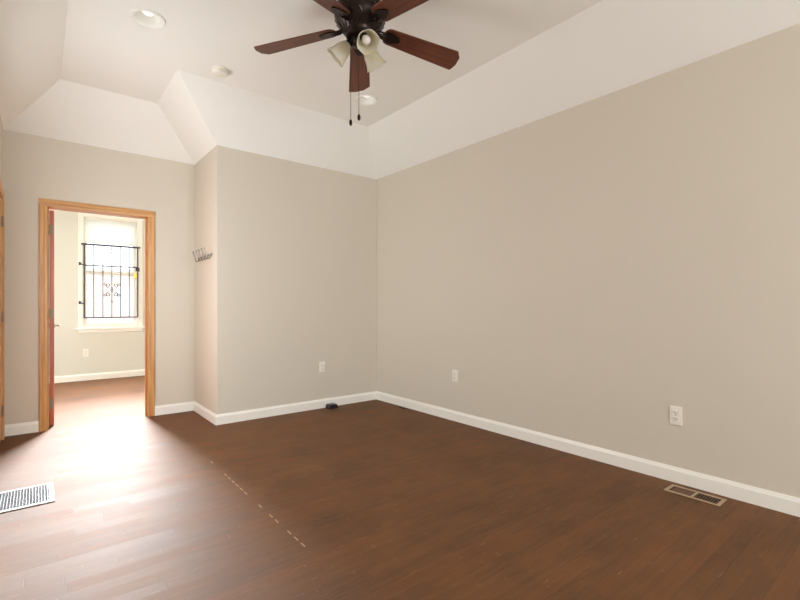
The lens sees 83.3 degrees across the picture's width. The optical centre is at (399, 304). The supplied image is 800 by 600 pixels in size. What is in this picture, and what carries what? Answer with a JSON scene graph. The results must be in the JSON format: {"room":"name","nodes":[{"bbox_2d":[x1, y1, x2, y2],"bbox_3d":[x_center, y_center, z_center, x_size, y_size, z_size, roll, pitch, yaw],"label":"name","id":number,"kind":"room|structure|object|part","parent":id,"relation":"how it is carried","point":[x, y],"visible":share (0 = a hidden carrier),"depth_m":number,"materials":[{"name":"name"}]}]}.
{"room":"empty bedroom","nodes":[
{"label":"empty bedroom","id":0,"kind":"room"},
{"bbox_2d":[0,116,2,185],"bbox_3d":[-0.883,-0.475,0.598,0.160,3.250,8.440,0,0,-39],"label":"wall","id":1,"kind":"structure","parent":0,"point":[1,126],"depth_m":3.74,"materials":[{"name":"beige paint"}]},
{"bbox_2d":[0,180,4,441],"bbox_3d":[-3.194,0.090,3.471,0.172,2.120,0.925,0,0,-39],"label":"door","id":2,"kind":"structure","parent":1,"relation":"in","point":[2,194],"depth_m":3.83,"materials":[{"name":"brown wood"}]},
{"bbox_3d":[-3.402,0.122,3.856,0.012,2.055,0.065,0,0,-39],"label":"casing","id":3,"kind":"part","parent":2,"relation":"part of","materials":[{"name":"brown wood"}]},
{"bbox_2d":[49,209,144,375],"bbox_3d":[-4.729,-0.475,7.016,3.950,3.250,0.160,0,0,-39],"label":"wall","id":4,"kind":"structure","parent":0,"point":[107,351],"depth_m":6.78,"materials":[{"name":"white paint"}]},
{"bbox_2d":[83,349,87,356],"bbox_3d":[-4.795,0.732,6.854,0.074,0.120,0.010,0,0,-39],"label":"wall outlet","id":5,"kind":"object","parent":4,"relation":"attached to","point":[85,351],"visible":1,"depth_m":6.85,"materials":[{"name":"white plastic"}]},
{"bbox_2d":[54,369,144,382],"bbox_3d":[-4.675,1.101,6.948,3.950,0.098,0.015,0,0,-39],"label":"baseboard","id":6,"kind":"structure","parent":4,"relation":"attached to","point":[106,375],"depth_m":6.95,"materials":[{"name":"white paint"}]},
{"bbox_2d":[75,212,144,332],"bbox_3d":[-4.575,-0.495,7.111,0.920,1.840,0.205,0,0,-39],"label":"window","id":7,"kind":"structure","parent":4,"relation":"in","point":[137,324],"depth_m":7.06,"materials":[{"name":"white paint"}]},
{"bbox_2d":[79,243,139,317],"bbox_3d":[-4.520,-0.367,7.020,0.809,1.141,0.051,0,0,-38],"label":"security gate","id":8,"kind":"object","parent":7,"relation":"attached to","point":[135,275],"visible":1,"depth_m":7.03,"materials":[{"name":"black metal"}]},
{"bbox_3d":[-4.514,-0.925,7.035,0.780,0.026,0.028,0,0,-39],"label":"rail","id":9,"kind":"part","parent":8,"relation":"part of","materials":[{"name":"black metal"}]},
{"bbox_2d":[84,217,135,245],"bbox_3d":[-4.555,-1.149,7.086,0.690,0.382,0.046,0,0,-39],"label":"roller shade","id":10,"kind":"object","parent":7,"relation":"attached to","point":[103,231],"visible":1,"depth_m":7.07,"materials":[{"name":"white fabric"}]},
{"bbox_3d":[-4.525,0.388,7.049,0.920,0.075,0.045,0,0,-39],"label":"sill","id":11,"kind":"part","parent":7,"relation":"part of","materials":[{"name":"white paint"}]},
{"bbox_3d":[-4.607,-0.909,7.150,0.706,0.858,0.035,0,0,-39],"label":"sash","id":12,"kind":"part","parent":7,"relation":"part of","materials":[{"name":"white paint"}]},
{"bbox_3d":[-4.582,-0.091,7.119,0.706,0.858,0.035,0,0,-39],"label":"sash","id":13,"kind":"part","parent":7,"relation":"part of","materials":[{"name":"white paint"}]},
{"bbox_2d":[3,130,194,424],"bbox_3d":[-2.922,-0.475,4.465,1.860,3.250,0.140,0,0,-39],"label":"wall","id":14,"kind":"structure","parent":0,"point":[35,167],"depth_m":4.34,"materials":[{"name":"beige paint"}]},
{"bbox_2d":[5,421,38,436],"bbox_3d":[-3.372,1.101,4.003,0.242,0.098,0.015,0,0,-39],"label":"baseboard","id":15,"kind":"structure","parent":14,"relation":"attached to","point":[27,427],"depth_m":4.00,"materials":[{"name":"white paint"}]},
{"bbox_2d":[39,198,154,431],"bbox_3d":[-3.208,0.090,4.740,0.940,2.120,0.961,0,0,-39],"label":"door frame","id":16,"kind":"structure","parent":14,"relation":"attached to","point":[47,325],"depth_m":4.25,"materials":[{"name":"brown wood"}]},
{"bbox_3d":[-3.252,0.122,4.098,0.065,2.055,0.017,0,0,-39],"label":"casing","id":17,"kind":"part","parent":16,"relation":"part of","materials":[{"name":"brown wood"}]},
{"bbox_3d":[-2.571,0.122,4.647,0.065,2.055,0.017,0,0,-39],"label":"casing","id":18,"kind":"part","parent":16,"relation":"part of","materials":[{"name":"brown wood"}]},
{"bbox_2d":[155,401,193,415],"bbox_3d":[-2.395,1.101,4.791,0.390,0.098,0.015,0,0,-39],"label":"baseboard","id":19,"kind":"structure","parent":14,"relation":"attached to","point":[186,406],"depth_m":4.78,"materials":[{"name":"white paint"}]},
{"bbox_2d":[195,149,212,411],"bbox_3d":[-1.994,-0.475,4.700,0.120,3.250,0.660,0,0,-39],"label":"wall","id":20,"kind":"structure","parent":0,"point":[203,167],"depth_m":4.66,"materials":[{"name":"beige paint"}]},
{"bbox_2d":[192,247,212,261],"bbox_3d":[-2.004,-0.504,4.551,0.086,0.114,0.440,0,0,-39],"label":"coat hook rack","id":21,"kind":"object","parent":20,"relation":"attached to","point":[206,256],"visible":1,"depth_m":4.53,"materials":[{"name":"silver metal"}]},
{"bbox_2d":[194,401,216,424],"bbox_3d":[-2.004,1.101,4.605,0.015,0.098,0.765,0,0,-39],"label":"baseboard","id":22,"kind":"structure","parent":20,"relation":"attached to","point":[204,412],"depth_m":4.58,"materials":[{"name":"white paint"}]},
{"bbox_2d":[213,145,375,414],"bbox_3d":[-1.060,-0.475,4.953,1.890,3.250,0.120,0,0,-39],"label":"wall","id":23,"kind":"structure","parent":0,"point":[294,243],"depth_m":4.78,"materials":[{"name":"beige paint"}]},
{"bbox_2d":[215,391,375,424],"bbox_3d":[-1.029,1.101,4.891,1.890,0.098,0.015,0,0,-39],"label":"baseboard","id":24,"kind":"structure","parent":23,"relation":"attached to","point":[232,417],"depth_m":4.76,"materials":[{"name":"white paint"}]},
{"bbox_2d":[319,362,324,372],"bbox_3d":[-0.869,0.694,5.024,0.074,0.120,0.010,0,0,-39],"label":"wall outlet","id":25,"kind":"object","parent":23,"relation":"attached to","point":[321,364],"visible":1,"depth_m":5.02,"materials":[{"name":"white plastic"}]},
{"bbox_2d":[0,375,799,599],"bbox_3d":[-0.823,1.210,2.612,5.000,0.120,12.100,0,0,-39],"label":"floor","id":26,"kind":"structure","parent":0,"point":[375,499],"depth_m":2.41,"materials":[{"name":"brown wood"}]},
{"bbox_2d":[0,482,54,512],"bbox_3d":[-2.242,1.146,2.675,0.290,0.006,0.356,0,0,-39],"label":"floor vent","id":27,"kind":"object","parent":26,"relation":"in","point":[31,496],"visible":1,"depth_m":2.68,"materials":[{"name":"grey metal"}]},
{"bbox_2d":[326,403,337,408],"bbox_3d":[-0.761,1.128,5.020,0.110,0.044,0.084,0,0,-39],"label":"box","id":28,"kind":"object","parent":26,"relation":"on","point":[331,405],"visible":1,"depth_m":5.00,"materials":[{"name":"black plastic"}]},
{"bbox_3d":[-0.761,1.115,5.020,0.106,0.018,0.080,0,0,-39],"label":"lid","id":29,"kind":"part","parent":28,"relation":"part of","materials":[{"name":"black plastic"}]},
{"bbox_2d":[664,484,726,506],"bbox_3d":[1.779,1.147,2.716,0.136,0.006,0.294,0,0,-39],"label":"floor vent","id":30,"kind":"object","parent":26,"relation":"in","point":[696,495],"visible":1,"depth_m":2.71,"materials":[{"name":"beige metal"}]},
{"bbox_2d":[0,0,799,179],"bbox_3d":[0.526,-1.712,1.735,3.462,0.355,8.440,0,0,-39],"label":"ceiling","id":31,"kind":"structure","parent":0,"point":[85,72],"depth_m":3.48,"materials":[{"name":"white paint"}]},
{"bbox_2d":[130,8,165,28],"bbox_3d":[-1.659,-1.928,2.960,0.208,0.100,0.208,0,0,31],"label":"recessed light","id":32,"kind":"object","parent":31,"relation":"in","point":[148,18],"visible":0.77,"depth_m":3.00,"materials":[{"name":"white paint"}]},
{"bbox_3d":[-1.659,-1.944,2.960,0.066,0.053,0.066,0,0,31],"label":"bulb","id":33,"kind":"part","parent":32,"relation":"part of","materials":[{"name":"white glass"}]},
{"bbox_2d":[211,66,228,77],"bbox_3d":[-1.446,-1.867,3.614,0.136,0.047,0.136,0,0,-39],"label":"smoke detector","id":34,"kind":"object","parent":31,"relation":"attached to","point":[218,71],"visible":1,"depth_m":3.58,"materials":[{"name":"white plastic"}]},
{"bbox_3d":[-1.446,-1.885,3.614,0.136,0.010,0.136,0,0,-39],"label":"mounting plate","id":35,"kind":"part","parent":34,"relation":"part of","materials":[{"name":"white plastic"}]},
{"bbox_2d":[254,0,458,125],"bbox_3d":[-0.209,-1.486,2.688,1.304,0.809,1.272,0,0,-39],"label":"ceiling fan","id":36,"kind":"object","parent":31,"relation":"hanging from","point":[362,22],"visible":1,"depth_m":2.72,"materials":[{"name":"brown wood"}]},
{"bbox_3d":[-0.646,-1.639,2.802,0.532,0.006,0.160,-6,12,12],"label":"blade","id":37,"kind":"part","parent":36,"relation":"part of","materials":[{"name":"brown wood"}]},
{"bbox_3d":[-0.451,-1.639,2.356,0.160,0.006,0.532,15,13,28],"label":"blade","id":38,"kind":"part","parent":36,"relation":"part of","materials":[{"name":"brown wood"}]},
{"bbox_3d":[-0.379,-1.524,2.730,0.142,0.149,0.143,0,0,-39],"label":"lamp shade","id":39,"kind":"part","parent":36,"relation":"part of","materials":[{"name":"beige glass"}]},
{"bbox_3d":[-0.282,-1.639,3.125,0.160,0.006,0.532,-13,-5,-7],"label":"blade","id":40,"kind":"part","parent":36,"relation":"part of","materials":[{"name":"brown wood"}]},
{"bbox_3d":[-0.202,-1.547,2.615,0.051,0.072,0.072,0,0,-39],"label":"bulb","id":41,"kind":"part","parent":36,"relation":"part of","materials":[{"name":"white glass"}]},
{"bbox_3d":[-0.198,-1.524,2.591,0.132,0.149,0.147,0,0,-39],"label":"lamp shade","id":42,"kind":"part","parent":36,"relation":"part of","materials":[{"name":"beige glass"}]},
{"bbox_3d":[-0.168,-1.524,2.820,0.148,0.149,0.132,0,0,-39],"label":"lamp shade","id":43,"kind":"part","parent":36,"relation":"part of","materials":[{"name":"beige glass"}]},
{"bbox_3d":[0.034,-1.639,2.404,0.160,0.006,0.532,17,-6,-42],"label":"blade","id":44,"kind":"part","parent":36,"relation":"part of","materials":[{"name":"brown wood"}]},
{"bbox_3d":[0.138,-1.639,2.879,0.532,0.006,0.160,7,-16,-23],"label":"blade","id":45,"kind":"part","parent":36,"relation":"part of","materials":[{"name":"brown wood"}]},
{"bbox_2d":[356,94,377,105],"bbox_3d":[-0.305,-1.928,4.136,0.208,0.100,0.208,0,0,31],"label":"recessed light","id":46,"kind":"object","parent":31,"relation":"in","point":[365,99],"visible":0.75,"depth_m":4.18,"materials":[{"name":"white metal"}]},
{"bbox_2d":[376,23,799,497],"bbox_3d":[2.207,-0.475,2.552,0.180,3.250,7.960,0,0,-39],"label":"wall","id":47,"kind":"structure","parent":0,"point":[587,271],"depth_m":3.15,"materials":[{"name":"beige paint"}]},
{"bbox_2d":[452,370,457,381],"bbox_3d":[0.544,0.705,4.462,0.010,0.120,0.074,0,0,-39],"label":"wall outlet","id":48,"kind":"object","parent":47,"relation":"attached to","point":[454,372],"visible":1,"depth_m":4.46,"materials":[{"name":"white plastic"}]},
{"bbox_2d":[376,391,799,516],"bbox_3d":[2.112,1.101,2.514,0.015,0.098,7.660,0,0,-39],"label":"baseboard","id":49,"kind":"structure","parent":47,"relation":"attached to","point":[787,504],"depth_m":3.15,"materials":[{"name":"white paint"}]},
{"bbox_2d":[670,405,681,425],"bbox_3d":[1.790,0.718,2.917,0.010,0.120,0.074,0,0,-39],"label":"wall outlet","id":50,"kind":"object","parent":47,"relation":"attached to","point":[675,412],"visible":1,"depth_m":2.92,"materials":[{"name":"white plastic"}]},
{"label":"outside","id":51,"kind":"structure","parent":0,"visible":0},
{"bbox_3d":[-9.419,1.825,11.674,60.000,0.150,90.000,0,0,-39],"label":"ground","id":52,"kind":"structure","parent":51,"visible":0},
{"bbox_2d":[87,267,132,322],"bbox_3d":[-14.098,0.150,19.463,4.100,3.200,6.400,0,0,-39],"label":"building","id":53,"kind":"structure","parent":52,"relation":"on","point":[97,277],"depth_m":17.72,"materials":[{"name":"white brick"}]},
{"bbox_3d":[-12.069,-0.150,17.203,0.500,1.080,0.006,0,0,-39],"label":"pane","id":54,"kind":"part","parent":53,"relation":"part of","materials":[{"name":"white"}]},
{"bbox_3d":[-11.096,-0.150,17.988,0.500,1.080,0.006,0,0,-39],"label":"pane","id":55,"kind":"part","parent":53,"relation":"part of","materials":[{"name":"white"}]}
]}

